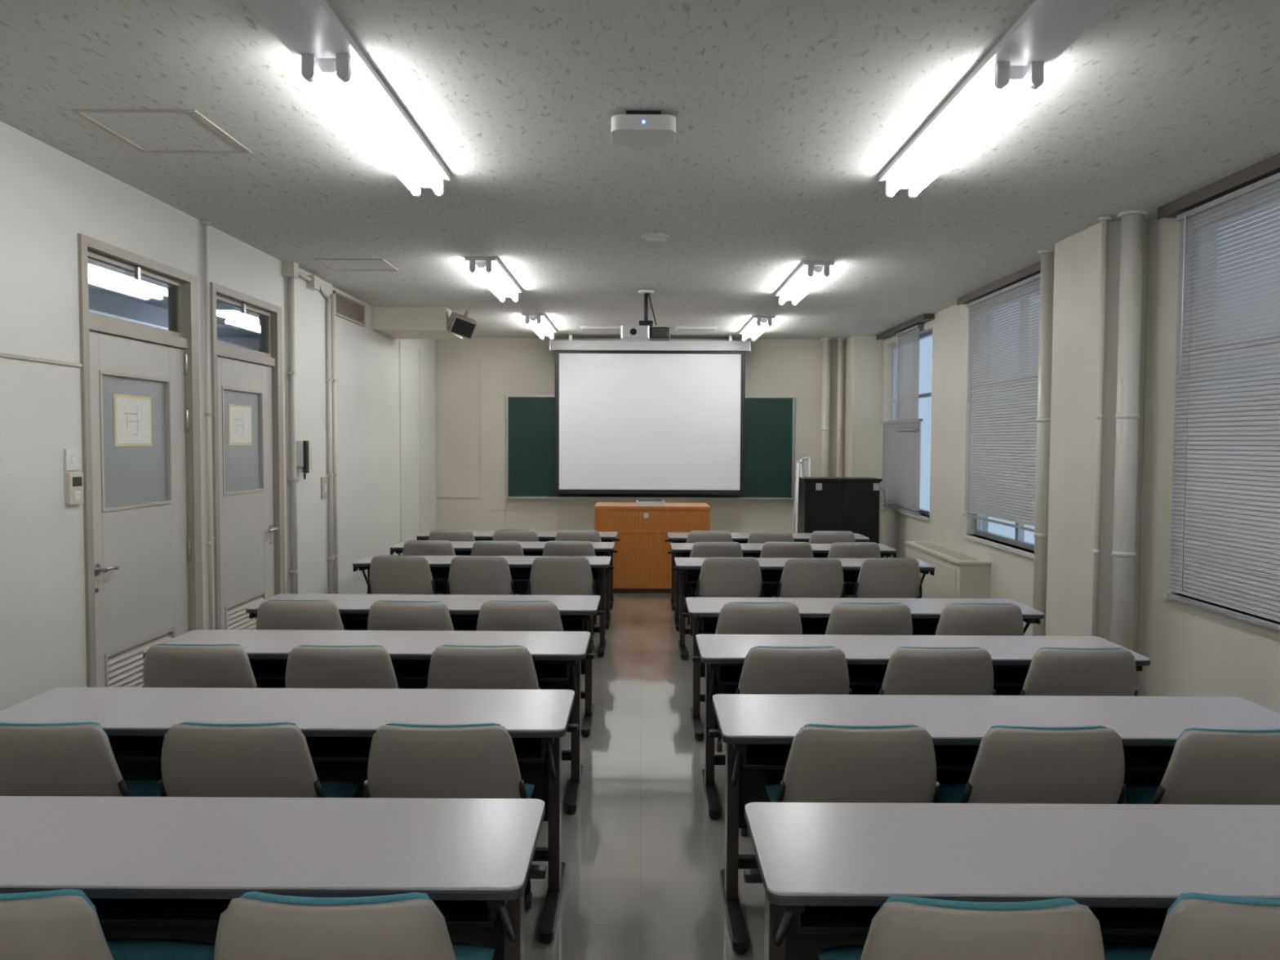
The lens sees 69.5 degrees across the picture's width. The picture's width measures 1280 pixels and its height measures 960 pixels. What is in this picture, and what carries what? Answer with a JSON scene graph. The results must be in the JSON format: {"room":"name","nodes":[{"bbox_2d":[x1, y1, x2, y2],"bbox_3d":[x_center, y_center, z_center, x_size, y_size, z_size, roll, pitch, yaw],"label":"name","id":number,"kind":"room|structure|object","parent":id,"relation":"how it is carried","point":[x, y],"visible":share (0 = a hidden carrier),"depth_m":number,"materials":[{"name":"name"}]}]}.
{"room":"classroom","nodes":[
{"label":"classroom","id":0,"kind":"room"},
{"bbox_2d":[88,278,258,349],"bbox_3d":[-3.898,-0.191,7.508,2.070,3.130,11.000,0,2,0],"label":"wall","id":1,"kind":"structure","parent":0,"point":[104,297],"depth_m":8.88,"materials":[{"name":"paint"}]},
{"bbox_2d":[88,257,167,296],"bbox_3d":[-4.068,-1.585,7.149,0.260,0.116,1.400,0,2,0],"label":"light","id":2,"kind":"object","parent":1,"relation":"attached to","point":[97,270],"visible":0.56,"depth_m":7.15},
{"bbox_2d":[216,302,258,328],"bbox_3d":[-4.062,-1.691,9.646,0.260,0.116,1.400,0,2,0],"label":"light","id":3,"kind":"object","parent":1,"relation":"attached to","point":[224,310],"visible":0.51,"depth_m":9.15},
{"bbox_2d":[0,120,436,711],"bbox_3d":[-2.727,-0.067,4.708,0.185,2.930,15.000,0,2,0],"label":"wall","id":4,"kind":"structure","parent":0,"point":[49,197],"depth_m":4.61,"materials":[{"name":"white paint"}]},
{"bbox_2d":[64,471,84,505],"bbox_3d":[-2.656,0.040,4.334,0.030,0.150,0.105,0,2,0],"label":"thermostat panel","id":5,"kind":"object","parent":4,"relation":"attached to","point":[73,482],"visible":1,"depth_m":4.31,"materials":[{"name":"beige plastic"}]},
{"bbox_2d":[88,330,191,687],"bbox_3d":[-2.683,0.314,4.993,0.105,2.125,1.008,0,2,0],"label":"door","id":6,"kind":"structure","parent":4,"relation":"in","point":[141,557],"depth_m":4.96,"materials":[{"name":"paint"}]},
{"bbox_2d":[113,393,151,446],"bbox_3d":[-2.710,-0.317,4.937,0.005,0.270,0.360,0,2,0],"label":"paper notice","id":7,"kind":"object","parent":6,"relation":"attached to","point":[132,414],"visible":1,"depth_m":4.92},
{"bbox_2d":[77,233,203,687],"bbox_3d":[-2.721,0.096,5.000,0.138,2.580,1.150,0,2,0],"label":"door frame","id":8,"kind":"structure","parent":4,"relation":"attached to","point":[182,333],"depth_m":5.05,"materials":[{"name":"paint"}]},
{"bbox_2d":[200,220,213,629],"bbox_3d":[-2.648,-0.107,5.662,0.064,2.930,0.064,0,2,0],"label":"conduit pipe","id":9,"kind":"object","parent":4,"relation":"attached to","point":[205,224],"visible":0.91,"depth_m":5.64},
{"bbox_2d":[209,282,285,629],"bbox_3d":[-2.718,0.040,6.314,0.138,2.580,1.100,0,2,0],"label":"door frame","id":10,"kind":"structure","parent":4,"relation":"attached to","point":[269,353],"depth_m":6.60,"materials":[{"name":"paint"}]},
{"bbox_2d":[217,356,278,661],"bbox_3d":[-2.681,0.259,6.297,0.105,2.125,0.962,0,2,0],"label":"door","id":11,"kind":"structure","parent":4,"relation":"in","point":[246,528],"depth_m":6.32,"materials":[{"name":"paint"}]},
{"bbox_2d":[227,404,252,444],"bbox_3d":[-2.707,-0.372,6.251,0.005,0.270,0.360,0,2,0],"label":"paper notice","id":12,"kind":"object","parent":11,"relation":"attached to","point":[239,415],"visible":1,"depth_m":6.23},
{"bbox_2d":[281,261,338,594],"bbox_3d":[-2.614,-0.180,7.397,0.100,2.930,0.984,0,2,0],"label":"conduit pipe","id":13,"kind":"object","parent":4,"relation":"attached to","point":[290,270],"visible":0.82,"depth_m":7.69,"materials":[{"name":"metal"}]},
{"bbox_2d":[333,290,365,326],"bbox_3d":[-2.640,-1.549,8.383,0.032,0.200,0.870,0,2,0],"label":"air vent","id":14,"kind":"object","parent":4,"relation":"in","point":[348,308],"visible":0.91,"depth_m":8.37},
{"bbox_2d":[399,340,421,555],"bbox_3d":[-2.651,-0.204,10.667,0.012,2.700,0.920,0,2,0],"label":"trim","id":15,"kind":"structure","parent":4,"relation":"attached to","point":[399,340],"depth_m":10.24,"materials":[{"name":"white paint"}]},
{"bbox_2d":[0,0,1279,339],"bbox_3d":[0.177,-1.567,4.637,6.080,0.100,15.000,0,2,0],"label":"ceiling","id":16,"kind":"structure","parent":0,"point":[789,115],"depth_m":3.99,"materials":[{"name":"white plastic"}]},
{"bbox_2d":[71,109,252,153],"bbox_3d":[-2.035,-1.496,3.975,0.500,0.006,0.540,0,2,0],"label":"trim","id":17,"kind":"structure","parent":16,"relation":"attached to","point":[79,112],"depth_m":3.90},
{"bbox_2d":[244,0,450,196],"bbox_3d":[-1.057,-1.400,3.046,0.220,0.111,3.100,0,2,0],"label":"fluorescent ceiling light","id":18,"kind":"object","parent":16,"relation":"attached to","point":[329,57],"visible":1,"depth_m":3.28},
{"bbox_2d":[372,306,462,339],"bbox_3d":[-2.288,-1.623,9.570,0.730,0.230,0.850,0,2,0],"label":"duct","id":19,"kind":"object","parent":16,"relation":"attached to","point":[393,322],"visible":0.86,"depth_m":9.15,"materials":[{"name":"beige paint"}]},
{"bbox_2d":[447,310,477,339],"bbox_3d":[-1.799,-1.559,9.292,0.306,0.293,0.218,-1,3,-27],"label":"wall speaker","id":20,"kind":"object","parent":16,"relation":"attached to","point":[464,326],"visible":0.93,"depth_m":9.22,"materials":[{"name":"black plastic"}]},
{"bbox_2d":[465,256,521,302],"bbox_3d":[-1.147,-1.584,7.367,0.220,0.111,1.450,0,2,0],"label":"fluorescent ceiling light","id":21,"kind":"object","parent":16,"relation":"attached to","point":[488,269],"visible":1,"depth_m":7.10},
{"bbox_2d":[522,313,556,339],"bbox_3d":[-1.111,-1.709,10.314,0.220,0.111,1.450,0,2,0],"label":"fluorescent ceiling light","id":22,"kind":"object","parent":16,"relation":"attached to","point":[539,323],"visible":1,"depth_m":10.06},
{"bbox_2d":[611,111,675,145],"bbox_3d":[0.014,-1.438,3.760,0.260,0.085,0.204,0,2,0],"label":"wireless access point","id":23,"kind":"object","parent":16,"relation":"attached to","point":[633,127],"visible":1,"depth_m":3.68,"materials":[{"name":"white plastic"}]},
{"bbox_2d":[620,289,670,341],"bbox_3d":[0.049,-1.452,8.152,0.430,0.430,0.327,0,2,0],"label":"ceiling projector","id":24,"kind":"object","parent":16,"relation":"hanging from","point":[646,331],"depth_m":8.03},
{"bbox_2d":[549,334,751,494],"bbox_3d":[0.123,-0.818,11.601,2.510,1.990,0.130,0,2,0],"label":"projection screen","id":25,"kind":"object","parent":16,"relation":"hanging from","point":[630,415],"visible":0.99,"depth_m":11.59,"materials":[{"name":"fabric"}]},
{"bbox_2d":[739,315,774,341],"bbox_3d":[1.309,-1.702,10.409,0.220,0.111,1.450,0,2,0],"label":"fluorescent ceiling light","id":26,"kind":"object","parent":16,"relation":"attached to","point":[757,324],"visible":1,"depth_m":10.12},
{"bbox_2d":[775,261,834,305],"bbox_3d":[1.313,-1.578,7.482,0.220,0.111,1.450,0,2,0],"label":"fluorescent ceiling light","id":27,"kind":"object","parent":16,"relation":"attached to","point":[809,274],"visible":1,"depth_m":7.23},
{"bbox_2d":[879,0,1119,198],"bbox_3d":[1.293,-1.390,3.056,0.220,0.111,3.050,0,2,0],"label":"fluorescent ceiling light","id":28,"kind":"object","parent":16,"relation":"attached to","point":[1015,67],"visible":1,"depth_m":3.28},
{"bbox_2d":[435,337,844,533],"bbox_3d":[0.187,-0.368,12.095,5.680,2.930,0.200,0,2,0],"label":"wall","id":29,"kind":"structure","parent":0,"point":[508,366],"depth_m":11.98,"materials":[{"name":"beige paint"}]},
{"bbox_2d":[436,357,480,497],"bbox_3d":[-2.352,-0.674,11.978,0.560,1.810,0.020,0,2,0],"label":"wall panel","id":30,"kind":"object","parent":29,"relation":"attached to","point":[458,380],"depth_m":11.98,"materials":[{"name":"beige paint"}]},
{"bbox_2d":[506,395,794,499],"bbox_3d":[0.132,-0.421,11.931,3.724,1.334,0.122,0,2,0],"label":"chalkboard","id":31,"kind":"object","parent":29,"relation":"attached to","point":[769,420],"visible":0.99,"depth_m":11.95,"materials":[{"name":"metal"}]},
{"bbox_2d":[524,592,922,959],"bbox_3d":[0.164,1.460,4.766,6.080,0.100,15.000,0,2,0],"label":"floor","id":32,"kind":"structure","parent":0,"point":[643,854],"depth_m":3.86,"materials":[{"name":"tile"}]},
{"bbox_2d":[0,721,159,796],"bbox_3d":[-1.760,1.086,2.910,0.503,0.788,0.542,0,2,0],"label":"chair","id":33,"kind":"object","parent":32,"relation":"on","point":[63,759],"visible":0.43,"depth_m":2.65,"materials":[{"name":"plastic"}]},
{"bbox_2d":[0,888,215,959],"bbox_3d":[-1.200,1.131,1.908,0.503,0.788,0.542,0,2,0],"label":"chair","id":34,"kind":"object","parent":32,"relation":"on","point":[64,924],"visible":0.99,"depth_m":1.66,"materials":[{"name":"plastic"}]},
{"bbox_2d":[142,643,258,688],"bbox_3d":[-1.794,1.042,3.946,0.503,0.788,0.542,0,2,0],"label":"chair","id":35,"kind":"object","parent":32,"relation":"on","point":[165,665],"visible":0.41,"depth_m":3.69,"materials":[{"name":"plastic"}]},
{"bbox_2d":[160,721,358,797],"bbox_3d":[-1.185,1.088,2.916,0.503,0.788,0.542,0,2,0],"label":"chair","id":36,"kind":"object","parent":32,"relation":"on","point":[198,759],"visible":0.49,"depth_m":2.66,"materials":[{"name":"plastic"}]},
{"bbox_2d":[0,795,546,959],"bbox_3d":[-1.192,1.165,2.144,1.963,0.700,0.500,0,2,0],"label":"desk","id":37,"kind":"object","parent":32,"relation":"on","point":[149,867],"visible":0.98,"depth_m":2.07,"materials":[{"name":"laminate"}]},
{"bbox_2d":[0,687,577,943],"bbox_3d":[-1.190,1.121,3.173,1.963,0.700,0.500,0,2,0],"label":"desk","id":38,"kind":"object","parent":32,"relation":"on","point":[338,726],"visible":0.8,"depth_m":3.15,"materials":[{"name":"laminate"}]},
{"bbox_2d":[256,600,344,630],"bbox_3d":[-1.764,0.998,4.969,0.503,0.788,0.542,0,2,-1],"label":"chair","id":39,"kind":"object","parent":32,"relation":"on","point":[272,615],"visible":0.31,"depth_m":4.71,"materials":[{"name":"plastic"}]},
{"bbox_2d":[284,644,399,688],"bbox_3d":[-1.215,1.045,3.935,0.503,0.788,0.542,0,2,-1],"label":"chair","id":40,"kind":"object","parent":32,"relation":"on","point":[308,666],"visible":0.27,"depth_m":3.67,"materials":[{"name":"plastic"}]},
{"bbox_2d":[213,891,494,959],"bbox_3d":[-0.561,1.134,1.900,0.503,0.788,0.542,0,2,0],"label":"chair","id":41,"kind":"object","parent":32,"relation":"on","point":[255,925],"visible":1,"depth_m":1.64,"materials":[{"name":"plastic"}]},
{"bbox_2d":[142,629,594,813],"bbox_3d":[-1.188,1.077,4.202,1.963,0.700,0.500,0,2,0],"label":"desk","id":42,"kind":"object","parent":32,"relation":"on","point":[557,656],"visible":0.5,"depth_m":4.21,"materials":[{"name":"laminate"}]},
{"bbox_2d":[367,555,444,594],"bbox_3d":[-1.724,0.920,6.823,0.503,0.788,0.542,0,2,-1],"label":"chair","id":43,"kind":"object","parent":32,"relation":"on","point":[388,574],"visible":0.62,"depth_m":6.58,"materials":[{"name":"plastic"}]},
{"bbox_2d":[367,600,453,662],"bbox_3d":[-1.185,1.001,4.966,0.503,0.788,0.542,0,2,1],"label":"chair","id":44,"kind":"object","parent":32,"relation":"on","point":[415,615],"visible":0.28,"depth_m":4.70,"materials":[{"name":"plastic"}]},
{"bbox_2d":[245,593,604,737],"bbox_3d":[-1.185,1.034,5.231,1.963,0.700,0.500,0,2,0],"label":"desk","id":45,"kind":"object","parent":32,"relation":"on","point":[576,612],"visible":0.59,"depth_m":5.25,"materials":[{"name":"laminate"}]},
{"bbox_2d":[402,540,455,555],"bbox_3d":[-1.745,0.877,7.835,0.503,0.788,0.542,0,2,1],"label":"chair","id":46,"kind":"object","parent":32,"relation":"on","point":[411,547],"visible":0.23,"depth_m":7.57,"materials":[{"name":"plastic"}]},
{"bbox_2d":[363,722,534,909],"bbox_3d":[-0.582,1.091,2.914,0.503,0.788,0.542,0,2,-1],"label":"chair","id":47,"kind":"object","parent":32,"relation":"on","point":[479,760],"visible":0.56,"depth_m":2.66,"materials":[{"name":"plastic"}]},
{"bbox_2d":[428,528,475,541],"bbox_3d":[-1.747,0.837,8.762,0.503,0.788,0.542,0,2,0],"label":"chair","id":48,"kind":"object","parent":32,"relation":"on","point":[450,535],"visible":0.23,"depth_m":8.49,"materials":[{"name":"plastic"}]},
{"bbox_2d":[445,555,518,595],"bbox_3d":[-1.152,0.922,6.822,0.503,0.788,0.542,0,2,0],"label":"chair","id":49,"kind":"object","parent":32,"relation":"on","point":[468,575],"visible":0.63,"depth_m":6.58,"materials":[{"name":"plastic"}]},
{"bbox_2d":[425,644,540,689],"bbox_3d":[-0.639,1.047,3.946,0.503,0.788,0.542,0,2,1],"label":"chair","id":50,"kind":"object","parent":32,"relation":"on","point":[451,666],"visible":0.36,"depth_m":3.68,"materials":[{"name":"plastic"}]},
{"bbox_2d":[352,555,613,657],"bbox_3d":[-1.181,0.956,7.070,1.963,0.700,0.500,0,2,0],"label":"desk","id":51,"kind":"object","parent":32,"relation":"on","point":[520,566],"visible":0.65,"depth_m":7.09,"materials":[{"name":"laminate"}]},
{"bbox_2d":[471,540,524,555],"bbox_3d":[-1.181,0.879,7.825,0.503,0.788,0.542,0,2,-1],"label":"chair","id":52,"kind":"object","parent":32,"relation":"on","point":[480,548],"visible":0.21,"depth_m":7.56,"materials":[{"name":"plastic"}]},
{"bbox_2d":[390,541,617,629],"bbox_3d":[-1.179,0.912,8.089,1.963,0.700,0.500,0,2,0],"label":"desk","id":53,"kind":"object","parent":32,"relation":"on","point":[460,548],"visible":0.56,"depth_m":8.08,"materials":[{"name":"laminate"}]},
{"bbox_2d":[492,529,538,542],"bbox_3d":[-1.159,0.839,8.777,0.503,0.788,0.542,0,2,-1],"label":"chair","id":54,"kind":"object","parent":32,"relation":"on","point":[521,535],"visible":0.21,"depth_m":8.51,"materials":[{"name":"plastic"}]},
{"bbox_2d":[416,530,620,609],"bbox_3d":[-1.177,0.873,9.028,1.963,0.700,0.500,0,2,0],"label":"desk","id":55,"kind":"object","parent":32,"relation":"on","point":[544,536],"visible":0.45,"depth_m":8.97,"materials":[{"name":"laminate"}]},
{"bbox_2d":[476,600,563,631],"bbox_3d":[-0.628,1.003,4.983,0.503,0.788,0.542,0,2,-1],"label":"chair","id":56,"kind":"object","parent":32,"relation":"on","point":[494,615],"visible":0.27,"depth_m":4.72,"materials":[{"name":"plastic"}]},
{"bbox_2d":[526,555,596,650],"bbox_3d":[-0.566,0.925,6.813,0.503,0.788,0.542,0,2,0],"label":"chair","id":57,"kind":"object","parent":32,"relation":"on","point":[549,575],"visible":0.52,"depth_m":6.57,"materials":[{"name":"plastic"}]},
{"bbox_2d":[542,540,596,634],"bbox_3d":[-0.590,0.882,7.832,0.503,0.788,0.542,0,2,0],"label":"chair","id":58,"kind":"object","parent":32,"relation":"on","point":[552,548],"visible":0.28,"depth_m":7.56,"materials":[{"name":"plastic"}]},
{"bbox_2d":[594,499,710,593],"bbox_3d":[0.128,0.698,10.023,1.220,0.976,0.610,0,2,0],"label":"desk","id":59,"kind":"object","parent":32,"relation":"on","point":[642,562],"visible":0.65,"depth_m":9.73,"materials":[{"name":"brown wood"}]},
{"bbox_2d":[686,541,742,635],"bbox_3d":[0.629,0.888,7.819,0.503,0.788,0.542,0,2,-1],"label":"chair","id":60,"kind":"object","parent":32,"relation":"on","point":[700,548],"visible":0.26,"depth_m":7.55,"materials":[{"name":"plastic"}]},
{"bbox_2d":[694,556,764,597],"bbox_3d":[0.648,0.930,6.820,0.503,0.788,0.542,0,2,0],"label":"chair","id":61,"kind":"object","parent":32,"relation":"on","point":[719,576],"visible":0.6,"depth_m":6.58,"materials":[{"name":"plastic"}]},
{"bbox_2d":[715,601,802,751],"bbox_3d":[0.615,1.009,4.969,0.503,0.788,0.542,0,2,0],"label":"chair","id":62,"kind":"object","parent":32,"relation":"on","point":[734,618],"visible":0.38,"depth_m":4.71,"materials":[{"name":"plastic"}]},
{"bbox_2d":[665,532,869,610],"bbox_3d":[1.221,0.885,8.973,1.963,0.700,0.500,0,2,0],"label":"desk","id":63,"kind":"object","parent":32,"relation":"on","point":[673,537],"visible":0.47,"depth_m":8.93,"materials":[{"name":"laminate"}]},
{"bbox_2d":[746,530,794,543],"bbox_3d":[1.211,0.850,8.762,0.503,0.788,0.542,0,2,-1],"label":"chair","id":64,"kind":"object","parent":32,"relation":"on","point":[756,536],"visible":0.15,"depth_m":8.49,"materials":[{"name":"plastic"}]},
{"bbox_2d":[667,542,897,631],"bbox_3d":[1.219,0.925,8.034,1.963,0.700,0.500,0,2,0],"label":"desk","id":65,"kind":"object","parent":32,"relation":"on","point":[680,549],"visible":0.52,"depth_m":8.03,"materials":[{"name":"laminate"}]},
{"bbox_2d":[760,541,813,557],"bbox_3d":[1.217,0.889,7.838,0.503,0.788,0.542,0,2,1],"label":"chair","id":66,"kind":"object","parent":32,"relation":"on","point":[771,548],"visible":0.27,"depth_m":7.57,"materials":[{"name":"plastic"}]},
{"bbox_2d":[735,645,852,835],"bbox_3d":[0.626,1.052,3.950,0.503,0.788,0.542,0,2,0],"label":"chair","id":67,"kind":"object","parent":32,"relation":"on","point":[766,670],"visible":0.41,"depth_m":3.69,"materials":[{"name":"plastic"}]},
{"bbox_2d":[792,456,810,533],"bbox_3d":[1.803,0.449,10.729,0.221,1.435,0.821,1,3,23],"label":"easel","id":68,"kind":"object","parent":32,"relation":"on","point":[802,467],"visible":0.58,"depth_m":10.82,"materials":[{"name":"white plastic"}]},
{"bbox_2d":[671,557,934,659],"bbox_3d":[1.217,0.969,7.015,1.963,0.700,0.500,0,2,0],"label":"desk","id":69,"kind":"object","parent":32,"relation":"on","point":[771,568],"visible":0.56,"depth_m":7.04,"materials":[{"name":"laminate"}]},
{"bbox_2d":[772,557,845,597],"bbox_3d":[1.231,0.934,6.800,0.503,0.788,0.542,0,2,-1],"label":"chair","id":70,"kind":"object","parent":32,"relation":"on","point":[801,577],"visible":0.7,"depth_m":6.56,"materials":[{"name":"plastic"}]},
{"bbox_2d":[821,337,831,476],"bbox_3d":[2.386,-0.349,11.890,0.140,2.930,0.140,0,2,0],"label":"drain pipe","id":71,"kind":"object","parent":32,"relation":"on","point":[826,341],"visible":0.62,"depth_m":11.83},
{"bbox_2d":[808,530,855,543],"bbox_3d":[1.784,0.852,8.775,0.503,0.788,0.542,0,2,0],"label":"chair","id":72,"kind":"object","parent":32,"relation":"on","point":[818,536],"visible":0.21,"depth_m":8.51,"materials":[{"name":"plastic"}]},
{"bbox_2d":[836,337,844,476],"bbox_3d":[2.567,-0.349,11.890,0.100,2.930,0.100,0,2,0],"label":"drain pipe","id":73,"kind":"object","parent":32,"relation":"on","point":[839,429],"visible":0.62,"depth_m":11.84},
{"bbox_2d":[797,476,887,543],"bbox_3d":[2.331,0.571,10.719,0.962,1.190,0.540,0,2,0],"label":"media cabinet","id":74,"kind":"object","parent":32,"relation":"on","point":[851,504],"visible":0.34,"depth_m":10.46,"materials":[{"name":"black laminate"}]},
{"bbox_2d":[764,724,940,803],"bbox_3d":[0.651,1.096,2.921,0.503,0.788,0.542,0,2,0],"label":"chair","id":75,"kind":"object","parent":32,"relation":"on","point":[826,763],"visible":0.57,"depth_m":2.67,"materials":[{"name":"plastic"}]},
{"bbox_2d":[827,542,880,558],"bbox_3d":[1.773,0.892,7.832,0.503,0.788,0.542,0,2,0],"label":"chair","id":76,"kind":"object","parent":32,"relation":"on","point":[837,549],"visible":0.27,"depth_m":7.56,"materials":[{"name":"plastic"}]},
{"bbox_2d":[681,597,1044,741],"bbox_3d":[1.213,1.047,5.176,1.963,0.700,0.500,0,2,0],"label":"desk","id":77,"kind":"object","parent":32,"relation":"on","point":[815,612],"visible":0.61,"depth_m":5.20,"materials":[{"name":"laminate"}]},
{"bbox_2d":[825,602,912,635],"bbox_3d":[1.186,1.011,4.965,0.503,0.788,0.542,0,2,0],"label":"chair","id":78,"kind":"object","parent":32,"relation":"on","point":[845,618],"visible":0.32,"depth_m":4.70,"materials":[{"name":"plastic"}]},
{"bbox_2d":[845,557,922,598],"bbox_3d":[1.786,0.935,6.817,0.503,0.788,0.542,0,2,-1],"label":"chair","id":79,"kind":"object","parent":32,"relation":"on","point":[878,577],"visible":0.63,"depth_m":6.57,"materials":[{"name":"plastic"}]},
{"bbox_2d":[692,634,1150,819],"bbox_3d":[1.210,1.090,4.147,1.963,0.700,0.500,0,2,0],"label":"desk","id":80,"kind":"object","parent":32,"relation":"on","point":[867,656],"visible":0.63,"depth_m":4.16,"materials":[{"name":"laminate"}]},
{"bbox_2d":[878,646,995,695],"bbox_3d":[1.215,1.055,3.950,0.503,0.788,0.542,0,2,0],"label":"chair","id":81,"kind":"object","parent":32,"relation":"on","point":[910,670],"visible":0.26,"depth_m":3.69,"materials":[{"name":"plastic"}]},
{"bbox_2d":[904,541,991,598],"bbox_3d":[2.874,0.956,8.742,0.280,0.592,1.640,0,2,0],"label":"radiator cover","id":82,"kind":"object","parent":32,"relation":"on","point":[957,574],"visible":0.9,"depth_m":8.23,"materials":[{"name":"beige metal"}]},
{"bbox_2d":[817,894,1104,959],"bbox_3d":[0.629,1.139,1.894,0.503,0.788,0.542,0,2,1],"label":"chair","id":83,"kind":"object","parent":32,"relation":"on","point":[905,927],"visible":1,"depth_m":1.63,"materials":[{"name":"plastic"}]},
{"bbox_2d":[934,603,1023,635],"bbox_3d":[1.757,1.014,4.966,0.503,0.788,0.542,0,2,0],"label":"chair","id":84,"kind":"object","parent":32,"relation":"on","point":[956,619],"visible":0.27,"depth_m":4.70,"materials":[{"name":"plastic"}]},
{"bbox_2d":[708,693,1279,953],"bbox_3d":[1.208,1.134,3.118,1.963,0.700,0.500,0,2,0],"label":"desk","id":85,"kind":"object","parent":32,"relation":"on","point":[758,731],"visible":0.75,"depth_m":3.11,"materials":[{"name":"laminate"}]},
{"bbox_2d":[743,802,1279,959],"bbox_3d":[1.211,1.176,2.124,1.963,0.700,0.500,0,2,0],"label":"desk","id":86,"kind":"object","parent":32,"relation":"on","point":[826,869],"visible":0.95,"depth_m":2.05,"materials":[{"name":"laminate"}]},
{"bbox_2d":[932,724,1125,804],"bbox_3d":[1.199,1.098,2.917,0.503,0.788,0.542,0,2,0],"label":"chair","id":87,"kind":"object","parent":32,"relation":"on","point":[1013,764],"visible":0.5,"depth_m":2.66,"materials":[{"name":"plastic"}]},
{"bbox_2d":[1032,248,1054,635],"bbox_3d":[2.804,-0.115,6.415,0.130,2.930,0.130,0,2,0],"label":"drain pipe","id":88,"kind":"object","parent":32,"relation":"on","point":[1047,255],"visible":0.7,"depth_m":6.37,"materials":[{"name":"metal"}]},
{"bbox_2d":[1019,647,1137,696],"bbox_3d":[1.789,1.057,3.946,0.503,0.788,0.542,0,2,0],"label":"chair","id":89,"kind":"object","parent":32,"relation":"on","point":[1052,671],"visible":0.38,"depth_m":3.69,"materials":[{"name":"plastic"}]},
{"bbox_2d":[1091,215,1111,636],"bbox_3d":[2.712,-0.075,5.456,0.070,2.930,0.070,0,2,0],"label":"conduit pipe","id":90,"kind":"object","parent":32,"relation":"on","point":[1104,219],"visible":0.92,"depth_m":5.43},
{"bbox_2d":[1110,208,1148,650],"bbox_3d":[2.822,-0.070,5.355,0.156,2.930,0.156,0,2,0],"label":"drain pipe","id":91,"kind":"object","parent":32,"relation":"on","point":[1127,415],"visible":0.93,"depth_m":5.30,"materials":[{"name":"metal"}]},
{"bbox_2d":[1102,892,1279,959],"bbox_3d":[1.171,1.141,1.910,0.503,0.788,0.542,0,2,1],"label":"chair","id":92,"kind":"object","parent":32,"relation":"on","point":[1197,926],"visible":0.94,"depth_m":1.66,"materials":[{"name":"plastic"}]},
{"bbox_2d":[1116,727,1279,804],"bbox_3d":[1.758,1.102,2.901,0.503,0.788,0.542,0,2,0],"label":"chair","id":93,"kind":"object","parent":32,"relation":"on","point":[1206,766],"visible":0.44,"depth_m":2.65,"materials":[{"name":"plastic"}]},
{"bbox_2d":[843,335,883,543],"bbox_3d":[2.836,-0.342,11.765,0.380,2.930,0.450,0,2,0],"label":"pillar","id":94,"kind":"structure","parent":0,"point":[864,354],"depth_m":11.53,"materials":[{"name":"beige paint"}]},
{"bbox_2d":[880,186,1279,714],"bbox_3d":[3.110,-0.041,4.695,0.200,2.930,15.000,0,2,0],"label":"wall","id":95,"kind":"structure","parent":0,"point":[1191,651],"depth_m":5.40,"materials":[{"name":"white paint"}]},
{"bbox_2d":[880,329,933,520],"bbox_3d":[3.075,-0.617,10.486,0.160,2.010,1.880,0,2,0],"label":"window","id":96,"kind":"structure","parent":95,"relation":"in","point":[923,512],"depth_m":10.51,"materials":[{"name":"metal"}]},
{"bbox_2d":[880,418,922,515],"bbox_3d":[2.981,-0.172,10.616,0.054,1.032,1.560,0,2,0],"label":"blind","id":97,"kind":"object","parent":96,"relation":"attached to","point":[900,450],"visible":0.98,"depth_m":10.54,"materials":[{"name":"grey"}]},
{"bbox_2d":[894,324,921,431],"bbox_3d":[2.970,-1.113,10.280,0.054,1.122,0.850,0,2,0],"label":"blind","id":98,"kind":"object","parent":96,"relation":"attached to","point":[900,404],"visible":1,"depth_m":10.26,"materials":[{"name":"grey"}]},
{"bbox_2d":[956,261,1040,305],"bbox_3d":[2.968,-1.594,7.492,0.110,0.065,1.980,0,2,0],"label":"trim","id":99,"kind":"structure","parent":95,"relation":"attached to","point":[1033,269],"depth_m":7.46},
{"bbox_2d":[961,284,1039,559],"bbox_3d":[3.068,-0.482,7.539,0.160,2.110,1.940,0,2,0],"label":"window","id":100,"kind":"structure","parent":95,"relation":"in","point":[1019,541],"depth_m":7.71,"materials":[{"name":"metal"}]},
{"bbox_2d":[962,273,1040,532],"bbox_3d":[2.966,-0.596,7.525,0.054,1.922,1.780,0,2,0],"label":"blind","id":101,"kind":"object","parent":100,"relation":"attached to","point":[1001,447],"visible":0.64,"depth_m":7.54,"materials":[{"name":"grey"}]},
{"bbox_2d":[1157,152,1279,219],"bbox_3d":[2.959,-1.430,3.636,0.110,0.065,3.100,0,2,0],"label":"trim","id":102,"kind":"structure","parent":95,"relation":"attached to","point":[1269,166],"depth_m":4.62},
{"bbox_2d":[1162,191,1279,632],"bbox_3d":[3.059,-0.318,3.683,0.160,2.110,3.060,0,2,0],"label":"window","id":103,"kind":"structure","parent":95,"relation":"in","point":[1164,594],"depth_m":4.87,"materials":[{"name":"metal"}]},
{"bbox_2d":[1166,172,1279,631],"bbox_3d":[2.957,-0.335,3.627,0.054,2.112,2.990,0,2,0],"label":"blind","id":104,"kind":"object","parent":103,"relation":"attached to","point":[1225,521],"visible":1,"depth_m":4.64,"materials":[{"name":"grey"}]},
{"bbox_2d":[1045,220,1149,689],"bbox_3d":[2.878,-0.091,5.855,0.270,2.930,0.660,0,2,0],"label":"pillar","id":105,"kind":"structure","parent":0,"point":[1077,257],"depth_m":5.71,"materials":[{"name":"white paint"}]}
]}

